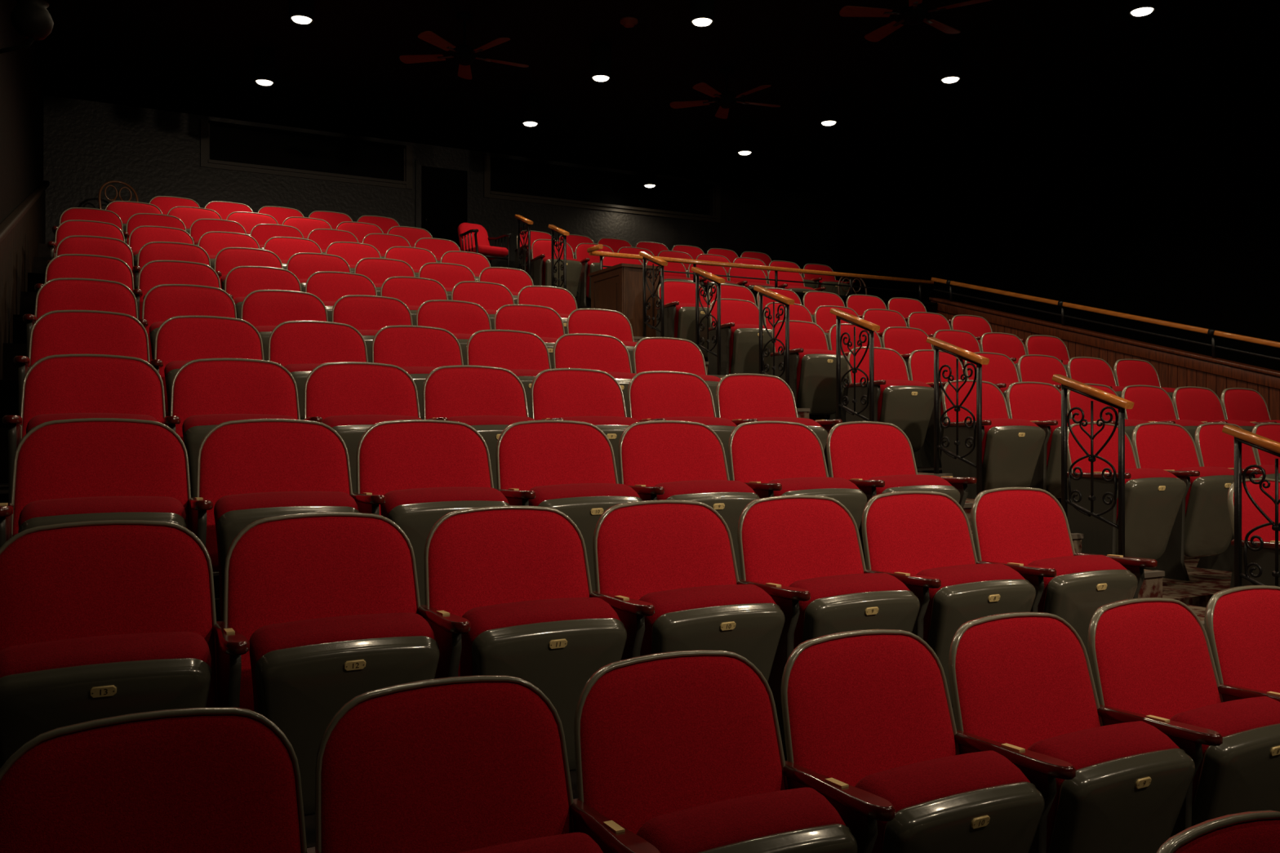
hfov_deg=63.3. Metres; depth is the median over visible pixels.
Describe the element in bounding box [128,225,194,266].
seat
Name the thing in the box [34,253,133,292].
seat
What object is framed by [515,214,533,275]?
railing
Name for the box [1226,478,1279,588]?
seat
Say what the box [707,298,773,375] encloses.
seat
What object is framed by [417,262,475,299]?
seat
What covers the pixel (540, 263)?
seat
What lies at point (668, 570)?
seat
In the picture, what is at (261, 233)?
seat
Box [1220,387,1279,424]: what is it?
seat
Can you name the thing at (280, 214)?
seat
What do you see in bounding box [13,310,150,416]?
seat
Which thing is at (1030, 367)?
seat
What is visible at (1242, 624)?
seat
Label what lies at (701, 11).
recessed light
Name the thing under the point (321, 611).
seat
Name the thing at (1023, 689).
seat
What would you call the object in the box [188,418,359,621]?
seat
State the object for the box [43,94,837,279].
wall
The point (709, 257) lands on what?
seat
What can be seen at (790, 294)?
seat
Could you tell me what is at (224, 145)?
window
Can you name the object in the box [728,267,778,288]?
seat
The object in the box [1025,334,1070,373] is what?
seat
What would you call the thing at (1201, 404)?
seat
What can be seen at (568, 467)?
seat
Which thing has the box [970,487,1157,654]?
seat
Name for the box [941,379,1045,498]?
seat
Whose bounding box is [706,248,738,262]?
seat
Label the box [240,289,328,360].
seat
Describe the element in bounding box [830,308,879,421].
railing
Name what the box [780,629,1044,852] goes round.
seat
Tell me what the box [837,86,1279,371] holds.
wall
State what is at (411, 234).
seat
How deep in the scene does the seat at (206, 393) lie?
4.60 m
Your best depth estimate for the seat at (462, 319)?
7.05 m
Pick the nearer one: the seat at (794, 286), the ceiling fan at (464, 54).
the ceiling fan at (464, 54)
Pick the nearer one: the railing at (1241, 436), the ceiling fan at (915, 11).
the railing at (1241, 436)
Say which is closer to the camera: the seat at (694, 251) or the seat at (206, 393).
the seat at (206, 393)
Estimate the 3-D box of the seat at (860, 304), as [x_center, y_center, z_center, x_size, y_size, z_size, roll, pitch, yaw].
[2.496,-0.983,10.979,0.601,0.877,0.487,0,0,-27]
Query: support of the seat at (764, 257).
on the floor
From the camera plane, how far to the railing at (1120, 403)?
5.30 m
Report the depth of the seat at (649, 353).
6.74 m
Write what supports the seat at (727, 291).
on the floor
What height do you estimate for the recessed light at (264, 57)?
0.357 m
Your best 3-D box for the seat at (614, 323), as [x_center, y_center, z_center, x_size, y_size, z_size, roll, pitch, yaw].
[-0.215,-0.427,7.419,0.612,0.877,0.487,0,0,-27]
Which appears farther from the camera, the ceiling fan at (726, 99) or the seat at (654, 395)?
the ceiling fan at (726, 99)
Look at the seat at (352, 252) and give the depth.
9.54 m
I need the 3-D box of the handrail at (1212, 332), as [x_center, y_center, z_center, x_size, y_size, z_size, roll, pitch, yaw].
[6.186,-0.451,8.613,0.069,2.925,10.513,0,0,-28]
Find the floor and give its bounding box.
[0,243,1231,848]
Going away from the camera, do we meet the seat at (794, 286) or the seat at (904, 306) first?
the seat at (904, 306)
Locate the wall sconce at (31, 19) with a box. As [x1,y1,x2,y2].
[0,0,53,53]
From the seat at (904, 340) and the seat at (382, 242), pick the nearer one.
the seat at (904, 340)
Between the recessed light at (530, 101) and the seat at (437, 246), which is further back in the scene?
the recessed light at (530, 101)
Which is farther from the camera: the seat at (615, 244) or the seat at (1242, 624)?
the seat at (615, 244)
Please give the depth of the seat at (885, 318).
10.04 m
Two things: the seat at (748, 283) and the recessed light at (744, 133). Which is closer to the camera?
the seat at (748, 283)
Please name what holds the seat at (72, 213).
on the floor
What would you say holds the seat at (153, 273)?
on the floor
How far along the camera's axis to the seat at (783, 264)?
14.07 m
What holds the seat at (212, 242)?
on the floor
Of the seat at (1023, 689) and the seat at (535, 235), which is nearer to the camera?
the seat at (1023, 689)
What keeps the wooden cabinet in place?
on the floor
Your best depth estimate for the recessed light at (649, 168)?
15.81 m
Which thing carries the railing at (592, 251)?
on the floor
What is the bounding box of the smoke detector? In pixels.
[620,16,637,27]
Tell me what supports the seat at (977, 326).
on the floor
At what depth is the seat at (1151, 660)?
3.08 m
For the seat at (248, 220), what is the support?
on the floor
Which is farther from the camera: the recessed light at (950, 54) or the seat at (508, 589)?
the recessed light at (950, 54)
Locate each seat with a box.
[0,417,191,547]
[0,520,217,768]
[0,706,306,852]
[2,354,165,502]
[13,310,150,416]
[22,277,137,357]
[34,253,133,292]
[46,235,133,271]
[47,219,124,260]
[52,207,123,236]
[105,200,162,231]
[122,213,186,244]
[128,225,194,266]
[132,241,210,288]
[132,260,220,319]
[137,284,236,359]
[148,315,263,416]
[149,195,199,214]
[163,358,300,497]
[167,206,222,233]
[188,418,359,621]
[189,218,246,244]
[197,231,259,269]
[204,200,253,219]
[213,247,283,290]
[213,511,439,816]
[224,266,301,319]
[226,211,278,235]
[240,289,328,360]
[249,223,303,249]
[257,205,304,224]
[263,236,321,269]
[267,320,368,419]
[282,216,332,239]
[286,252,351,292]
[302,361,422,493]
[305,271,377,321]
[306,228,358,253]
[306,675,603,852]
[308,210,352,229]
[325,241,381,273]
[331,294,413,362]
[335,221,383,243]
[350,419,510,604]
[354,257,415,296]
[356,215,399,233]
[361,233,410,257]
[371,324,463,419]
[380,275,448,325]
[384,246,437,276]
[386,226,432,247]
[413,237,460,262]
[416,299,491,364]
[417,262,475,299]
[417,505,626,771]
[422,364,535,488]
[440,250,490,280]
[451,280,515,329]
[466,329,551,417]
[478,266,533,304]
[493,304,564,368]
[495,419,643,591]
[515,230,551,273]
[516,285,577,334]
[530,239,582,298]
[530,368,639,484]
[552,333,636,417]
[557,234,594,258]
[566,308,636,373]
[568,649,857,852]
[575,243,613,306]
[590,499,785,682]
[596,237,632,253]
[602,256,642,269]
[617,246,654,262]
[617,420,760,579]
[627,370,736,480]
[632,337,722,417]
[635,241,669,256]
[645,260,693,282]
[656,280,711,358]
[657,250,693,277]
[671,244,704,259]
[688,263,739,285]
[695,253,730,280]
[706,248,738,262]
[707,284,764,365]
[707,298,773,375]
[715,373,842,477]
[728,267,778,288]
[728,420,867,530]
[733,257,768,284]
[737,494,919,760]
[740,251,771,271]
[756,287,814,323]
[764,302,830,350]
[767,271,825,292]
[768,260,815,288]
[770,320,848,414]
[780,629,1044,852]
[802,291,844,314]
[803,263,855,295]
[813,305,882,345]
[826,421,977,566]
[828,323,906,422]
[845,294,886,318]
[845,346,933,452]
[861,490,1035,707]
[862,308,907,346]
[881,326,933,380]
[887,297,951,327]
[907,311,951,346]
[907,349,964,467]
[933,329,981,367]
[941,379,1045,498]
[947,612,1195,852]
[951,315,1024,346]
[964,351,1019,401]
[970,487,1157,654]
[979,332,1026,372]
[1005,381,1090,497]
[1017,354,1067,391]
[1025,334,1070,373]
[1066,356,1124,397]
[1066,383,1150,440]
[1067,422,1186,559]
[1086,597,1279,837]
[1113,359,1175,399]
[1120,384,1204,440]
[1131,422,1247,581]
[1155,810,1279,852]
[1172,386,1256,431]
[1194,422,1279,572]
[1204,585,1279,702]
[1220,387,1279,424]
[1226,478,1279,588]
[1251,422,1279,465]
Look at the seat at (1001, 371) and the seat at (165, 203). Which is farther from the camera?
the seat at (165, 203)
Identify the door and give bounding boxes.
[415,159,472,250]
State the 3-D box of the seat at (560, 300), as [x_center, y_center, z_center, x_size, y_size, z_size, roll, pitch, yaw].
[-0.672,-0.707,8.248,0.607,0.877,0.487,0,0,-27]
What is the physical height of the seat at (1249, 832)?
0.877 m
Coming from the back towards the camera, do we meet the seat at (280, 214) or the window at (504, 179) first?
the window at (504, 179)
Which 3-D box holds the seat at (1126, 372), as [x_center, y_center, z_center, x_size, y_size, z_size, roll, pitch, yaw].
[4.334,-0.144,8.740,0.632,0.877,0.487,0,0,-28]
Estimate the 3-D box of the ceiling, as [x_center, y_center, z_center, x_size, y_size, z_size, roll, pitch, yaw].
[2.191,-3.800,7.708,12.160,0.819,17.600,0,0,-28]
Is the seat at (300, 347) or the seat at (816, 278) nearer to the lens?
the seat at (300, 347)
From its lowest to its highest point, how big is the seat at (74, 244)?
0.877 m
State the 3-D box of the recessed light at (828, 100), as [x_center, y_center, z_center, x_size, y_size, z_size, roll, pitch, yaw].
[2.194,-3.684,12.069,0.210,0.357,0.210,0,0,-28]
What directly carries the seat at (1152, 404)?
on the floor
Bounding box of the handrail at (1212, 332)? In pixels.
[931,277,1279,360]
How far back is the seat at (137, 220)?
9.63 m
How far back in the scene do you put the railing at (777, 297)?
7.81 m
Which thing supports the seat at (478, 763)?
on the floor
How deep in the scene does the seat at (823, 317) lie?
9.71 m
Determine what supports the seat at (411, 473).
on the floor
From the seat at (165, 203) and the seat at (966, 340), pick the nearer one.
the seat at (966, 340)
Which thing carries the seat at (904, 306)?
on the floor
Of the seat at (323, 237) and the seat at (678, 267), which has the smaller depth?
the seat at (323, 237)
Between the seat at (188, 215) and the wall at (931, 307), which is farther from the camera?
the wall at (931, 307)
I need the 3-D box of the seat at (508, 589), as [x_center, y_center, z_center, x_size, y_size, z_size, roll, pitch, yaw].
[-0.345,0.689,3.080,0.591,0.877,0.487,0,0,-28]
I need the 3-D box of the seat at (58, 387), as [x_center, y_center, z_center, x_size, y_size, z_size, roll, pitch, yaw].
[-2.235,0.129,4.223,0.589,0.877,0.487,0,0,-28]
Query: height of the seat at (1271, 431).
0.877 m
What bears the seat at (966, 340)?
on the floor
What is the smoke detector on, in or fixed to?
attached to the ceiling
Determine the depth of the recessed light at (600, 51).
10.42 m
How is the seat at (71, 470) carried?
on the floor
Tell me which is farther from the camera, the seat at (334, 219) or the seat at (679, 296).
the seat at (334, 219)
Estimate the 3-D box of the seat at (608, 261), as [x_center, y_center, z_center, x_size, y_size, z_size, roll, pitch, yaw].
[-0.132,-1.544,11.734,0.601,0.877,0.487,0,0,-28]
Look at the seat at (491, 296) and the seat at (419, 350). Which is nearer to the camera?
the seat at (419, 350)
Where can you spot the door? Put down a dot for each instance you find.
(443, 190)
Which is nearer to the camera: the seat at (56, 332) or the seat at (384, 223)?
the seat at (56, 332)
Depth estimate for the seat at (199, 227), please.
9.88 m
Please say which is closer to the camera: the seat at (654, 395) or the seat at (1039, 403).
the seat at (654, 395)
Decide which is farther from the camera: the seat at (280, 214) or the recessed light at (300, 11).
the seat at (280, 214)
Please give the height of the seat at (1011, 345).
0.877 m
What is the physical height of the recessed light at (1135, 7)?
0.357 m
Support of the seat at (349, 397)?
on the floor
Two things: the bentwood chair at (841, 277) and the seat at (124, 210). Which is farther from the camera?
the bentwood chair at (841, 277)
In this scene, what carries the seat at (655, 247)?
on the floor
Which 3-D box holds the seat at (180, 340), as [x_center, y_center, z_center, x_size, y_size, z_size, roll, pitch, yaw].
[-2.199,-0.150,5.310,0.586,0.877,0.487,0,0,-28]
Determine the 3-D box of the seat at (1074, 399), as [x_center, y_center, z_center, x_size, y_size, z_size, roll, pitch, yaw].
[3.247,0.134,7.101,0.601,0.877,0.487,0,0,-28]
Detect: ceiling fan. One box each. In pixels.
[399,13,528,79]
[670,67,780,118]
[839,0,991,41]
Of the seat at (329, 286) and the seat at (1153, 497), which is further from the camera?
the seat at (329, 286)
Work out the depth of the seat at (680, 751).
2.36 m
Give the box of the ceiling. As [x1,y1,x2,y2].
[34,0,1279,197]
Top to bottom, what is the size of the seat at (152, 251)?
0.877 m
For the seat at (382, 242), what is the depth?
10.62 m
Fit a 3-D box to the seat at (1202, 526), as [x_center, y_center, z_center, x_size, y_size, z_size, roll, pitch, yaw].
[3.178,0.413,5.998,0.601,0.877,0.487,0,0,-27]
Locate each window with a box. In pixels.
[200,119,412,189]
[483,155,719,222]
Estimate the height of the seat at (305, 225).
0.877 m
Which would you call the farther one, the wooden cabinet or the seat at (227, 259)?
the wooden cabinet
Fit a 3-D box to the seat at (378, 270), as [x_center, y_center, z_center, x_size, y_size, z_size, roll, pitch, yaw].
[-2.080,-0.987,8.576,0.571,0.877,0.487,0,0,-28]
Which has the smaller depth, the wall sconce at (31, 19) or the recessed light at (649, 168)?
the wall sconce at (31, 19)
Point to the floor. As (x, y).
(1196, 593)
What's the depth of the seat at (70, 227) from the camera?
8.54 m
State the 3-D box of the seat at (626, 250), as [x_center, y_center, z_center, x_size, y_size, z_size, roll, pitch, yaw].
[0.021,-1.823,12.883,0.601,0.877,0.487,0,0,-28]
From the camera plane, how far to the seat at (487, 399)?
5.12 m
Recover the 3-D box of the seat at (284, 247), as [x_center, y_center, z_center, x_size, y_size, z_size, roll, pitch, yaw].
[-3.043,-1.267,9.138,0.566,0.877,0.487,0,0,-27]
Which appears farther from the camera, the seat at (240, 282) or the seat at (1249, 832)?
the seat at (240, 282)
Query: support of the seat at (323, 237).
on the floor
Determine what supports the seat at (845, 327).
on the floor
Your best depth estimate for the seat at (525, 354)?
6.22 m
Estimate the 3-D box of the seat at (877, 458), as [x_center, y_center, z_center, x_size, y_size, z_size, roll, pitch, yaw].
[1.218,0.411,4.968,0.622,0.877,0.487,0,0,-28]
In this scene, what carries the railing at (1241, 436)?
on the floor
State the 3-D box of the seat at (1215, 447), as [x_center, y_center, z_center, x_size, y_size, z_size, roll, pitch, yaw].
[3.687,0.414,6.265,0.601,0.877,0.487,0,0,-28]
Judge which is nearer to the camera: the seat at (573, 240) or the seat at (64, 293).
the seat at (64, 293)
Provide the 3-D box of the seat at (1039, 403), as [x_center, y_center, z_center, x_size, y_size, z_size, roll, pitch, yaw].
[2.739,0.134,6.835,0.601,0.877,0.487,0,0,-27]
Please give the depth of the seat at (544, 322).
7.31 m
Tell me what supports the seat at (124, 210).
on the floor
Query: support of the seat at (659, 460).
on the floor
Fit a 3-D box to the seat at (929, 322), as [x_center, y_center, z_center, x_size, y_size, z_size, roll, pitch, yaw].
[2.935,-0.704,10.141,0.601,0.877,0.487,0,0,-27]
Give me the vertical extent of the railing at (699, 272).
0.954 m
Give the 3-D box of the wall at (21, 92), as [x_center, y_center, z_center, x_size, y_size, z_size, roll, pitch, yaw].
[-3.258,-1.237,4.842,0.150,6.110,17.600,0,0,-28]
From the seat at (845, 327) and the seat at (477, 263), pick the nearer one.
the seat at (845, 327)
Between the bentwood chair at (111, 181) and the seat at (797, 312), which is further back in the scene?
the bentwood chair at (111, 181)
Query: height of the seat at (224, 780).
0.877 m
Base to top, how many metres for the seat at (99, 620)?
0.877 m
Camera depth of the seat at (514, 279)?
9.24 m
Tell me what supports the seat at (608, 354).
on the floor
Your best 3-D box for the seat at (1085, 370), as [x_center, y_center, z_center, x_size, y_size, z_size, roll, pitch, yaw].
[3.817,-0.144,8.468,0.601,0.877,0.487,0,0,-28]
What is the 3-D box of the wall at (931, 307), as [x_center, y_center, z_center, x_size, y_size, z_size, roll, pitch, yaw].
[1.781,-1.196,12.152,4.390,0.745,0.140,0,0,-28]
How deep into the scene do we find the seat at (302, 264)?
8.46 m
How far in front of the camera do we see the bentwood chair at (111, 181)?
12.03 m
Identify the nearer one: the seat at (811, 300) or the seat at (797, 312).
the seat at (797, 312)
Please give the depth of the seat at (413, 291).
7.88 m
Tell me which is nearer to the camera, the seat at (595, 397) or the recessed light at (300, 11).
the seat at (595, 397)
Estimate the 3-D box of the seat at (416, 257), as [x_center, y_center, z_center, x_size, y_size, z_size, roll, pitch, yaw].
[-2.093,-1.266,9.637,0.566,0.877,0.487,0,0,-28]
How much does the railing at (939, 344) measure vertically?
0.979 m
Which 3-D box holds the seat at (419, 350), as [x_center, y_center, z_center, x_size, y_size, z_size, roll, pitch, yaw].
[-1.216,-0.149,5.826,0.586,0.877,0.487,0,0,-28]
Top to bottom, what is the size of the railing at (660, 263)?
0.950 m
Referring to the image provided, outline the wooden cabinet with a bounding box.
[588,262,660,337]
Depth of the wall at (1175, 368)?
10.47 m
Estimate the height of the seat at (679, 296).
0.877 m
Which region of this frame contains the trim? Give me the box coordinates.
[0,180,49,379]
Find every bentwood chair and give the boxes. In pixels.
[97,180,138,208]
[837,276,866,295]
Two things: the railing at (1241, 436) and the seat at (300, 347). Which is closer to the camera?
the railing at (1241, 436)
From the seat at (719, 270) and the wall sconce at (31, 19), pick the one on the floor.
the seat at (719, 270)
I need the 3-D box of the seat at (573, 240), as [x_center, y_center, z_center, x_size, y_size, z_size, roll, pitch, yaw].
[-0.774,-2.103,13.533,0.601,0.877,0.487,0,0,-27]
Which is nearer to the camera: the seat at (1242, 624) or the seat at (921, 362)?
the seat at (1242, 624)
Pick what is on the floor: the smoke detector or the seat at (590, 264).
the seat at (590, 264)
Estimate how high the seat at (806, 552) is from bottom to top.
0.877 m
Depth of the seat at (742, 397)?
5.89 m
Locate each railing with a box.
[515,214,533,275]
[548,224,569,288]
[586,244,933,301]
[639,251,667,337]
[691,266,724,375]
[753,285,794,386]
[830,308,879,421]
[926,337,989,495]
[1052,373,1133,556]
[1222,425,1279,586]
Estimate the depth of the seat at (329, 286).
7.62 m
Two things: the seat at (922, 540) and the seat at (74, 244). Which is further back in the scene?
the seat at (74, 244)
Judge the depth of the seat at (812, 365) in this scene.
8.12 m
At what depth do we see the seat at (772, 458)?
4.79 m
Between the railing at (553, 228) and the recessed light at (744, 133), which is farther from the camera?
the recessed light at (744, 133)
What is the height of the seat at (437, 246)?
0.877 m
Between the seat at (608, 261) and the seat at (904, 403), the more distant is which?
the seat at (608, 261)
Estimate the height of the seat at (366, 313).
0.877 m
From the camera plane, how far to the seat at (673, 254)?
13.33 m
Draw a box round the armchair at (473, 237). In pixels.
[457,222,512,267]
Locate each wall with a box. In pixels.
[0,0,43,223]
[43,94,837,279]
[659,281,937,313]
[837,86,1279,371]
[928,297,1279,420]
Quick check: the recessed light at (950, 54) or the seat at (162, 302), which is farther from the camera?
the recessed light at (950, 54)
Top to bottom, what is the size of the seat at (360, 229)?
0.877 m
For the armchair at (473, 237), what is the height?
0.863 m
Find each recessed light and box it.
[253,47,275,85]
[288,0,314,24]
[521,93,538,126]
[590,41,611,81]
[643,162,656,187]
[689,0,714,26]
[737,125,752,155]
[819,91,837,125]
[939,42,961,83]
[1128,0,1156,16]
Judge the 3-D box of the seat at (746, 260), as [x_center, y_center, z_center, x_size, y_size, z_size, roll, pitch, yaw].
[1.533,-1.821,13.676,0.601,0.877,0.487,0,0,-27]

